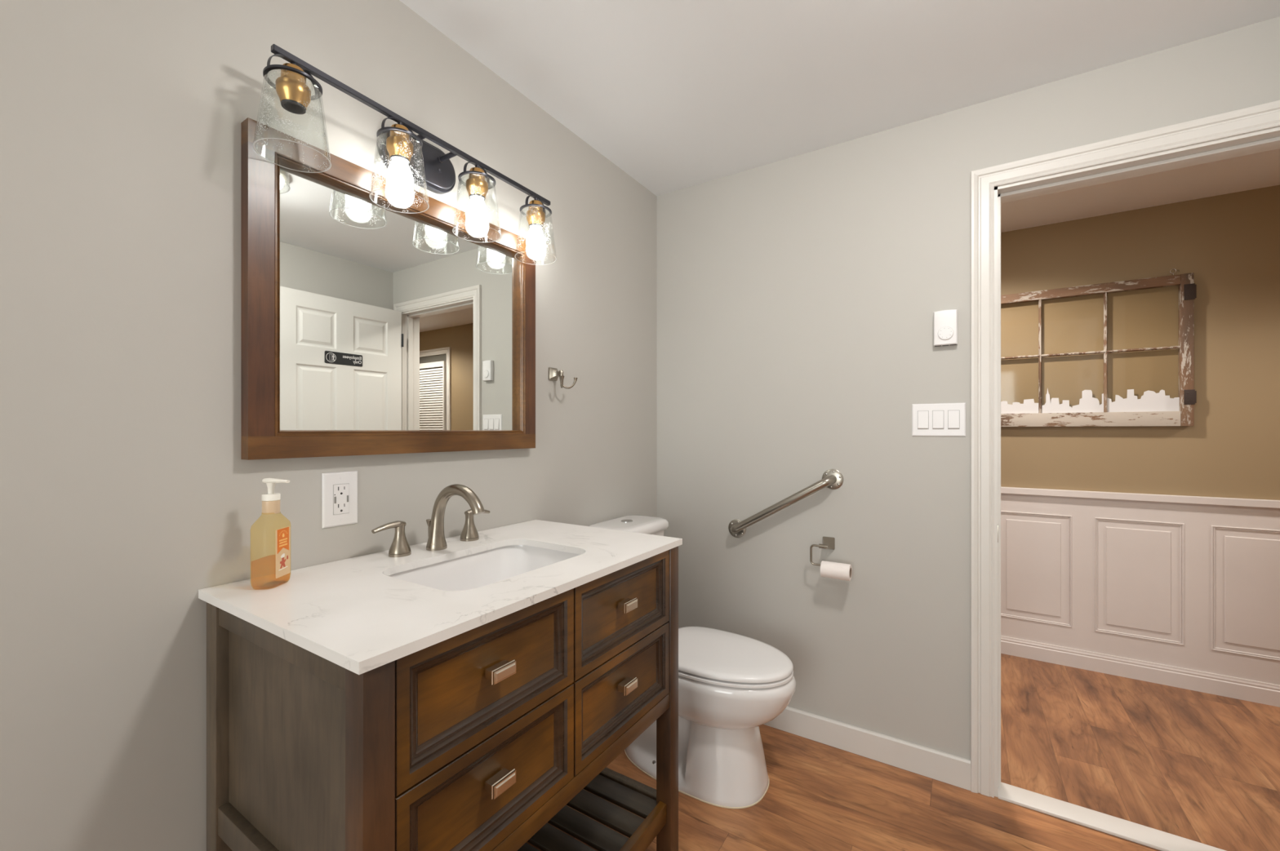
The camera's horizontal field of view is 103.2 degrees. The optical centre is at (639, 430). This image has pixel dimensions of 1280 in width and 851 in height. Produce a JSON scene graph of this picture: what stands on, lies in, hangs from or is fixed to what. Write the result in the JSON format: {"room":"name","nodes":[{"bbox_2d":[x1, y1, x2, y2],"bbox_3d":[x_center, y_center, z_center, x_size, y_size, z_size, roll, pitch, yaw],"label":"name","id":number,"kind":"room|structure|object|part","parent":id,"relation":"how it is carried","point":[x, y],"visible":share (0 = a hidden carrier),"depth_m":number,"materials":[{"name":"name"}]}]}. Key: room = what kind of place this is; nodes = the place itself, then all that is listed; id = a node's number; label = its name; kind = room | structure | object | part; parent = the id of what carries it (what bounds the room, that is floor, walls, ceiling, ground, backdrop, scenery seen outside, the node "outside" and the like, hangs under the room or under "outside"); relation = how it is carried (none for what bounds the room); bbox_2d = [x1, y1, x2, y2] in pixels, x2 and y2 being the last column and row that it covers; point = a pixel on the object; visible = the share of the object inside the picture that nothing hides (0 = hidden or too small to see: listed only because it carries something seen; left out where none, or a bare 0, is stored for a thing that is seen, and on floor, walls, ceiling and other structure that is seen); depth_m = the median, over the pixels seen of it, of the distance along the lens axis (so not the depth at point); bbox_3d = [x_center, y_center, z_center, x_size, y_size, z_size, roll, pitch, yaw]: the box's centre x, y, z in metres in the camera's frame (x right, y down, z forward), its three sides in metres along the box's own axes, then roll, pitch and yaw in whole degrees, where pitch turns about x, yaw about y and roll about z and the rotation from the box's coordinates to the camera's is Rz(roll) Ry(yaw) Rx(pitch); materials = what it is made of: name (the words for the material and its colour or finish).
{"room":"bathroom","nodes":[
{"label":"bathroom","id":0,"kind":"room"},
{"bbox_2d":[0,0,657,850],"bbox_3d":[-1.272,0.057,0.376,0.100,2.327,4.862,0,0,33],"label":"wall","id":1,"kind":"structure","parent":0,"point":[127,492],"depth_m":0.93,"materials":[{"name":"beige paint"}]},
{"bbox_2d":[321,471,357,528],"bbox_3d":[-0.695,0.159,1.179,0.007,0.125,0.080,0,0,33],"label":"power outlet","id":2,"kind":"object","parent":1,"relation":"attached to","point":[339,490],"visible":1,"depth_m":1.17,"materials":[{"name":"white plastic"}]},
{"bbox_2d":[333,483,349,515],"bbox_3d":[-0.694,0.159,1.178,0.001,0.070,0.035,0,0,33],"label":"receptacle","id":3,"kind":"object","parent":2,"relation":"attached to","point":[340,491],"depth_m":1.18,"materials":[{"name":"grey plastic"}]},
{"bbox_2d":[240,117,535,460],"bbox_3d":[-0.572,-0.280,1.345,0.034,0.676,0.797,0,0,33],"label":"wall mirror","id":4,"kind":"object","parent":1,"relation":"attached to","point":[367,328],"visible":0.96,"depth_m":1.22,"materials":[{"name":"brown wood"}]},
{"bbox_3d":[-0.775,-0.280,1.029,0.032,0.584,0.046,0,0,33],"label":"frame rail","id":5,"kind":"part","parent":4,"relation":"part of","materials":[{"name":"brown wood"}]},
{"bbox_3d":[-0.573,-0.595,1.346,0.032,0.046,0.797,0,0,33],"label":"frame rail","id":6,"kind":"part","parent":4,"relation":"part of","materials":[{"name":"brown wood"}]},
{"bbox_3d":[-0.573,0.035,1.346,0.032,0.046,0.797,0,0,33],"label":"frame rail","id":7,"kind":"part","parent":4,"relation":"part of","materials":[{"name":"brown wood"}]},
{"bbox_2d":[280,166,516,430],"bbox_3d":[-0.584,-0.280,1.353,0.006,0.616,0.737,0,0,33],"label":"mirror glass","id":8,"kind":"object","parent":4,"relation":"on","point":[390,320],"depth_m":1.27,"materials":[{"name":"silver mirror"}]},
{"bbox_3d":[-0.371,-0.280,1.662,0.032,0.584,0.046,0,0,33],"label":"frame rail","id":9,"kind":"part","parent":4,"relation":"part of","materials":[{"name":"brown wood"}]},
{"bbox_2d":[253,44,556,265],"bbox_3d":[-0.522,-0.654,1.306,0.161,0.232,0.808,0,0,33],"label":"vanity light","id":10,"kind":"object","parent":1,"relation":"attached to","point":[409,160],"visible":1,"depth_m":1.24,"materials":[{"name":"clear glass"}]},
{"bbox_3d":[-0.691,-0.618,1.012,0.129,0.144,0.129,0,0,33],"label":"lamp shade","id":11,"kind":"part","parent":10,"relation":"part of","materials":[{"name":"clear glass"}]},
{"bbox_2d":[275,62,311,114],"bbox_3d":[-0.691,-0.683,1.012,0.059,0.078,0.059,0,0,33],"label":"socket","id":12,"kind":"object","parent":10,"relation":"attached to","point":[289,88],"depth_m":0.99,"materials":[{"name":"gold metal"}]},
{"bbox_3d":[-0.569,-0.614,1.202,0.129,0.144,0.129,0,0,33],"label":"lamp shade","id":13,"kind":"part","parent":10,"relation":"part of","materials":[{"name":"clear glass"}]},
{"bbox_2d":[386,124,413,164],"bbox_3d":[-0.569,-0.678,1.202,0.059,0.078,0.059,0,0,33],"label":"socket","id":14,"kind":"object","parent":10,"relation":"attached to","point":[397,137],"depth_m":1.18,"materials":[{"name":"gold metal"}]},
{"bbox_3d":[-0.569,-0.605,1.202,0.060,0.086,0.060,0,0,33],"label":"bulb","id":15,"kind":"part","parent":10,"relation":"part of","materials":[{"name":"white glass"}]},
{"bbox_3d":[-0.563,-0.736,1.280,0.073,0.017,0.017,0,0,33],"label":"arm","id":16,"kind":"part","parent":10,"relation":"part of","materials":[{"name":"black metal"}]},
{"bbox_3d":[-0.513,-0.735,1.358,0.073,0.017,0.017,0,0,33],"label":"arm","id":17,"kind":"part","parent":10,"relation":"part of","materials":[{"name":"black metal"}]},
{"bbox_3d":[-0.447,-0.612,1.393,0.129,0.144,0.129,0,0,33],"label":"lamp shade","id":18,"kind":"part","parent":10,"relation":"part of","materials":[{"name":"clear glass"}]},
{"bbox_3d":[-0.447,-0.602,1.393,0.060,0.086,0.060,0,0,33],"label":"bulb","id":19,"kind":"part","parent":10,"relation":"part of","materials":[{"name":"white glass"}]},
{"bbox_2d":[466,167,488,200],"bbox_3d":[-0.447,-0.676,1.393,0.059,0.078,0.059,0,0,33],"label":"socket","id":20,"kind":"object","parent":10,"relation":"attached to","point":[476,180],"depth_m":1.37,"materials":[{"name":"gold metal"}]},
{"bbox_3d":[-0.325,-0.610,1.584,0.129,0.144,0.129,0,0,33],"label":"lamp shade","id":21,"kind":"part","parent":10,"relation":"part of","materials":[{"name":"clear glass"}]},
{"bbox_3d":[-0.325,-0.600,1.584,0.060,0.086,0.060,0,0,33],"label":"bulb","id":22,"kind":"part","parent":10,"relation":"part of","materials":[{"name":"white glass"}]},
{"bbox_2d":[526,200,545,229],"bbox_3d":[-0.325,-0.674,1.584,0.059,0.078,0.059,0,0,33],"label":"socket","id":23,"kind":"object","parent":10,"relation":"attached to","point":[536,212],"depth_m":1.56,"materials":[{"name":"gold metal"}]},
{"bbox_2d":[548,367,577,389],"bbox_3d":[-0.273,-0.184,1.766,0.084,0.076,0.084,0,0,33],"label":"robe hook","id":24,"kind":"object","parent":1,"relation":"attached to","point":[553,374],"visible":1,"depth_m":1.77,"materials":[{"name":"silver metal"}]},
{"bbox_3d":[-0.260,-0.178,1.758,0.052,0.064,0.084,0,0,33],"label":"hook arm","id":25,"kind":"part","parent":24,"relation":"part of","materials":[{"name":"silver metal"}]},
{"bbox_2d":[399,0,1279,232],"bbox_3d":[0.975,-1.139,-0.194,5.700,0.097,6.323,0,0,33],"label":"ceiling","id":26,"kind":"structure","parent":0,"point":[677,95],"depth_m":1.53,"materials":[{"name":"white paint"}]},
{"bbox_2d":[525,653,1279,850],"bbox_3d":[0.975,1.260,-0.194,5.700,0.080,6.323,0,0,33],"label":"floor","id":27,"kind":"structure","parent":0,"point":[1204,768],"depth_m":1.75,"materials":[{"name":"brown wood"}]},
{"bbox_2d":[206,546,678,850],"bbox_3d":[-0.352,0.769,1.183,0.558,0.901,0.880,0,0,33],"label":"vanity cabinet","id":28,"kind":"object","parent":27,"relation":"on","point":[482,738],"visible":0.85,"depth_m":0.90,"materials":[{"name":"brown wood"}]},
{"bbox_3d":[-0.792,0.769,0.969,0.048,0.901,0.046,0,0,33],"label":"leg","id":29,"kind":"part","parent":28,"relation":"part of","materials":[{"name":"brown wood"}]},
{"bbox_3d":[-0.588,0.725,0.826,0.452,0.052,0.019,0,0,33],"label":"rail","id":30,"kind":"part","parent":28,"relation":"part of","materials":[{"name":"brown wood"}]},
{"bbox_3d":[-0.587,0.519,0.830,0.456,0.401,0.024,0,0,33],"label":"panel","id":31,"kind":"part","parent":28,"relation":"part of","materials":[{"name":"brown wood"}]},
{"bbox_3d":[-0.373,0.769,0.702,0.046,0.901,0.046,0,0,33],"label":"leg","id":32,"kind":"part","parent":28,"relation":"part of","materials":[{"name":"brown wood"}]},
{"bbox_2d":[198,520,682,675],"bbox_3d":[-0.360,0.310,1.189,0.560,0.016,0.898,0,0,33],"label":"countertop","id":33,"kind":"structure","parent":28,"relation":"on","point":[349,613],"depth_m":0.93,"materials":[{"name":"white stone"}]},
{"bbox_2d":[261,478,290,578],"bbox_3d":[-0.711,0.197,0.990,0.063,0.209,0.065,0,0,-1],"label":"soap bottle","id":34,"kind":"object","parent":33,"relation":"on","point":[271,500],"visible":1,"depth_m":0.98,"materials":[{"name":"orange plastic"}]},
{"bbox_2d":[279,530,287,546],"bbox_3d":[-0.697,0.210,0.990,0.001,0.030,0.023,0,0,-1],"label":"print","id":35,"kind":"object","parent":34,"relation":"on","point":[282,534],"depth_m":0.99,"materials":[{"name":"orange paper"}]},
{"bbox_2d":[371,484,489,557],"bbox_3d":[-0.457,0.217,1.272,0.216,0.169,0.340,0,0,33],"label":"faucet","id":36,"kind":"object","parent":33,"relation":"on","point":[400,547],"visible":1,"depth_m":1.26,"materials":[{"name":"silver metal"}]},
{"bbox_3d":[-0.598,0.229,1.206,0.024,0.021,0.078,0,0,33],"label":"lever","id":37,"kind":"part","parent":36,"relation":"part of","materials":[{"name":"silver metal"}]},
{"bbox_3d":[-0.582,0.263,1.230,0.050,0.077,0.050,0,0,33],"label":"handle","id":38,"kind":"part","parent":36,"relation":"part of","materials":[{"name":"silver metal"}]},
{"bbox_3d":[-0.542,0.259,1.310,0.026,0.058,0.017,0,0,33],"label":"lift rod","id":39,"kind":"part","parent":36,"relation":"part of","materials":[{"name":"silver metal"}]},
{"bbox_3d":[-0.457,0.217,1.256,0.199,0.169,0.050,0,0,33],"label":"spout","id":40,"kind":"part","parent":36,"relation":"part of","materials":[{"name":"silver metal"}]},
{"bbox_3d":[-0.472,0.263,1.403,0.050,0.077,0.050,0,0,33],"label":"handle","id":41,"kind":"part","parent":36,"relation":"part of","materials":[{"name":"silver metal"}]},
{"bbox_3d":[-0.457,0.229,1.427,0.024,0.021,0.078,0,0,33],"label":"lever","id":42,"kind":"part","parent":36,"relation":"part of","materials":[{"name":"silver metal"}]},
{"bbox_2d":[388,545,580,591],"bbox_3d":[-0.344,0.391,1.180,0.322,0.144,0.450,0,0,33],"label":"sink basin","id":43,"kind":"object","parent":33,"relation":"in","point":[482,569],"visible":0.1,"depth_m":1.33,"materials":[{"name":"white ceramic"}]},
{"bbox_3d":[-0.247,0.615,0.880,0.020,0.192,0.386,0,0,33],"label":"drawer","id":44,"kind":"part","parent":28,"relation":"part of","materials":[{"name":"brown wood"}]},
{"bbox_3d":[-0.247,0.418,0.880,0.020,0.196,0.386,0,0,33],"label":"drawer","id":45,"kind":"part","parent":28,"relation":"part of","materials":[{"name":"brown wood"}]},
{"bbox_3d":[-0.239,0.603,0.869,0.028,0.023,0.051,0,0,33],"label":"knob","id":46,"kind":"part","parent":28,"relation":"part of","materials":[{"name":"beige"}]},
{"bbox_3d":[-0.239,0.412,0.869,0.028,0.023,0.051,0,0,33],"label":"knob","id":47,"kind":"part","parent":28,"relation":"part of","materials":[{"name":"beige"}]},
{"bbox_3d":[-0.035,0.615,1.211,0.020,0.192,0.394,0,0,33],"label":"drawer","id":48,"kind":"part","parent":28,"relation":"part of","materials":[{"name":"brown wood"}]},
{"bbox_3d":[-0.035,0.418,1.211,0.020,0.196,0.394,0,0,33],"label":"drawer","id":49,"kind":"part","parent":28,"relation":"part of","materials":[{"name":"brown wood"}]},
{"bbox_3d":[-0.129,1.044,1.544,0.450,0.046,0.020,0,0,33],"label":"shelf rail","id":50,"kind":"part","parent":28,"relation":"part of","materials":[{"name":"brown wood"}]},
{"bbox_3d":[-0.029,0.603,1.198,0.028,0.023,0.051,0,0,33],"label":"knob","id":51,"kind":"part","parent":28,"relation":"part of","materials":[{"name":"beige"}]},
{"bbox_3d":[-0.029,0.412,1.198,0.028,0.023,0.051,0,0,33],"label":"knob","id":52,"kind":"part","parent":28,"relation":"part of","materials":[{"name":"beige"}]},
{"bbox_3d":[-0.148,1.041,1.053,0.022,0.052,0.788,0,0,33],"label":"shelf rail","id":53,"kind":"part","parent":28,"relation":"part of","materials":[{"name":"brown wood"}]},
{"bbox_3d":[0.076,0.769,1.404,0.046,0.901,0.046,0,0,33],"label":"leg","id":54,"kind":"part","parent":28,"relation":"part of","materials":[{"name":"brown wood"}]},
{"bbox_2d":[588,515,795,808],"bbox_3d":[0.189,0.787,1.855,0.750,0.865,0.366,0,0,33],"label":"toilet","id":55,"kind":"object","parent":27,"relation":"on","point":[731,685],"visible":0.66,"depth_m":1.67,"materials":[{"name":"white ceramic"}]},
{"bbox_3d":[-0.042,0.382,2.003,0.201,0.044,0.364,0,0,33],"label":"tank lid","id":56,"kind":"part","parent":55,"relation":"part of","materials":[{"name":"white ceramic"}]},
{"bbox_3d":[-0.046,0.610,2.006,0.184,0.412,0.336,0,0,33],"label":"tank","id":57,"kind":"part","parent":55,"relation":"part of","materials":[{"name":"white ceramic"}]},
{"bbox_3d":[0.231,1.018,1.829,0.651,0.404,0.366,0,0,33],"label":"bowl","id":58,"kind":"part","parent":55,"relation":"part of","materials":[{"name":"white ceramic"}]},
{"bbox_3d":[0.289,0.808,1.792,0.493,0.013,0.362,0,0,33],"label":"seat","id":59,"kind":"part","parent":55,"relation":"part of","materials":[{"name":"white plastic"}]},
{"bbox_3d":[0.289,0.785,1.792,0.493,0.024,0.362,0,0,33],"label":"lid","id":60,"kind":"part","parent":55,"relation":"part of","materials":[{"name":"white plastic"}]},
{"bbox_2d":[997,782,1226,850],"bbox_3d":[1.519,1.214,1.517,0.737,0.011,0.088,0,0,33],"label":"door threshold","id":61,"kind":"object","parent":27,"relation":"on","point":[1143,835],"depth_m":1.57,"materials":[{"name":"white paint"}]},
{"bbox_2d":[657,16,1279,759],"bbox_3d":[1.023,0.057,1.864,2.364,2.327,0.118,0,0,33],"label":"wall","id":62,"kind":"structure","parent":0,"point":[798,297],"depth_m":1.92,"materials":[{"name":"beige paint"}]},
{"bbox_2d":[728,469,843,537],"bbox_3d":[0.565,0.305,2.046,0.471,0.311,0.068,0,0,33],"label":"grab bar","id":63,"kind":"object","parent":62,"relation":"attached to","point":[833,479],"visible":1,"depth_m":2.00,"materials":[{"name":"silver metal"}]},
{"bbox_2d":[809,536,835,566],"bbox_3d":[0.729,0.465,1.934,0.142,0.100,0.080,0,0,33],"label":"toilet paper holder","id":64,"kind":"object","parent":62,"relation":"attached to","point":[828,543],"visible":0.95,"depth_m":1.94,"materials":[{"name":"silver metal"}]},
{"bbox_3d":[0.712,0.472,1.907,0.142,0.084,0.016,0,0,33],"label":"rod","id":65,"kind":"part","parent":64,"relation":"part of","materials":[{"name":"silver metal"}]},
{"bbox_2d":[820,560,852,581],"bbox_3d":[0.733,0.523,1.894,0.102,0.060,0.060,0,0,33],"label":"toilet paper roll","id":66,"kind":"object","parent":64,"relation":"hanging from","point":[842,571],"visible":1,"depth_m":1.87,"materials":[{"name":"white paper"}]},
{"bbox_2d":[763,706,970,791],"bbox_3d":[0.606,1.171,2.053,1.232,0.097,0.013,0,0,33],"label":"baseboard","id":67,"kind":"structure","parent":62,"relation":"attached to","point":[944,767],"depth_m":1.87,"materials":[{"name":"white paint"}]},
{"bbox_2d":[911,403,965,436],"bbox_3d":[1.044,-0.037,1.774,0.163,0.116,0.010,0,0,33],"label":"light switch","id":68,"kind":"object","parent":62,"relation":"attached to","point":[939,420],"visible":1,"depth_m":1.77,"materials":[{"name":"white plastic"}]},
{"bbox_3d":[1.005,-0.037,1.800,0.035,0.066,0.001,0,0,33],"label":"rocker frame","id":69,"kind":"part","parent":68,"relation":"part of","materials":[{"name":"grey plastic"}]},
{"bbox_3d":[1.083,-0.037,1.750,0.035,0.066,0.001,0,0,33],"label":"rocker frame","id":70,"kind":"part","parent":68,"relation":"part of","materials":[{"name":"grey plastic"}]},
{"bbox_2d":[933,309,957,346],"bbox_3d":[1.056,-0.355,1.753,0.070,0.122,0.032,0,0,33],"label":"thermostat","id":71,"kind":"object","parent":62,"relation":"attached to","point":[945,322],"visible":1,"depth_m":1.74,"materials":[{"name":"white plastic"}]},
{"bbox_2d":[970,100,1279,797],"bbox_3d":[1.496,0.172,1.481,0.887,2.097,0.017,0,0,33],"label":"trim","id":72,"kind":"structure","parent":62,"relation":"attached to","point":[1266,116],"depth_m":1.69,"materials":[{"name":"white paint"}]},
{"bbox_2d":[994,126,1279,797],"bbox_3d":[1.536,0.200,1.544,0.775,2.041,0.133,0,0,33],"label":"trim","id":73,"kind":"structure","parent":62,"relation":"attached to","point":[1268,140],"depth_m":1.66,"materials":[{"name":"white paint"}]},
{"bbox_2d":[1000,185,1279,500],"bbox_3d":[2.651,0.065,2.427,5.500,2.310,0.100,0,0,33],"label":"wall","id":74,"kind":"structure","parent":0,"point":[1230,242],"depth_m":2.47,"materials":[{"name":"beige paint"}]},
{"bbox_2d":[1000,268,1196,426],"bbox_3d":[2.231,-0.396,2.609,0.873,0.750,0.043,0,0,33],"label":"wall decor","id":75,"kind":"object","parent":74,"relation":"in","point":[1153,409],"depth_m":2.51,"materials":[{"name":"paint"}]},
{"bbox_3d":[2.228,-0.714,2.613,0.780,0.046,0.035,0,0,33],"label":"rail","id":76,"kind":"part","parent":75,"relation":"part of","materials":[{"name":"paint"}]},
{"bbox_3d":[2.228,-0.056,2.613,0.780,0.071,0.035,0,0,33],"label":"rail","id":77,"kind":"part","parent":75,"relation":"part of","materials":[{"name":"paint"}]},
{"bbox_2d":[1000,493,1279,685],"bbox_3d":[1.904,0.770,2.838,3.800,0.900,0.007,0,0,33],"label":"wainscoting","id":78,"kind":"structure","parent":74,"relation":"attached to","point":[1188,586],"depth_m":2.47,"materials":[{"name":"white paint"}]},
{"bbox_2d":[1000,635,1279,707],"bbox_3d":[1.903,1.173,2.835,3.800,0.093,0.020,0,0,33],"label":"baseboard","id":79,"kind":"structure","parent":74,"relation":"attached to","point":[1268,694],"depth_m":2.46,"materials":[{"name":"white paint"}]},
{"bbox_2d":[1000,486,1279,508],"bbox_3d":[1.900,0.327,2.831,3.800,0.035,0.028,0,0,33],"label":"trim","id":80,"kind":"structure","parent":74,"relation":"attached to","point":[1267,504],"depth_m":2.46,"materials":[{"name":"white paint"}]}
]}

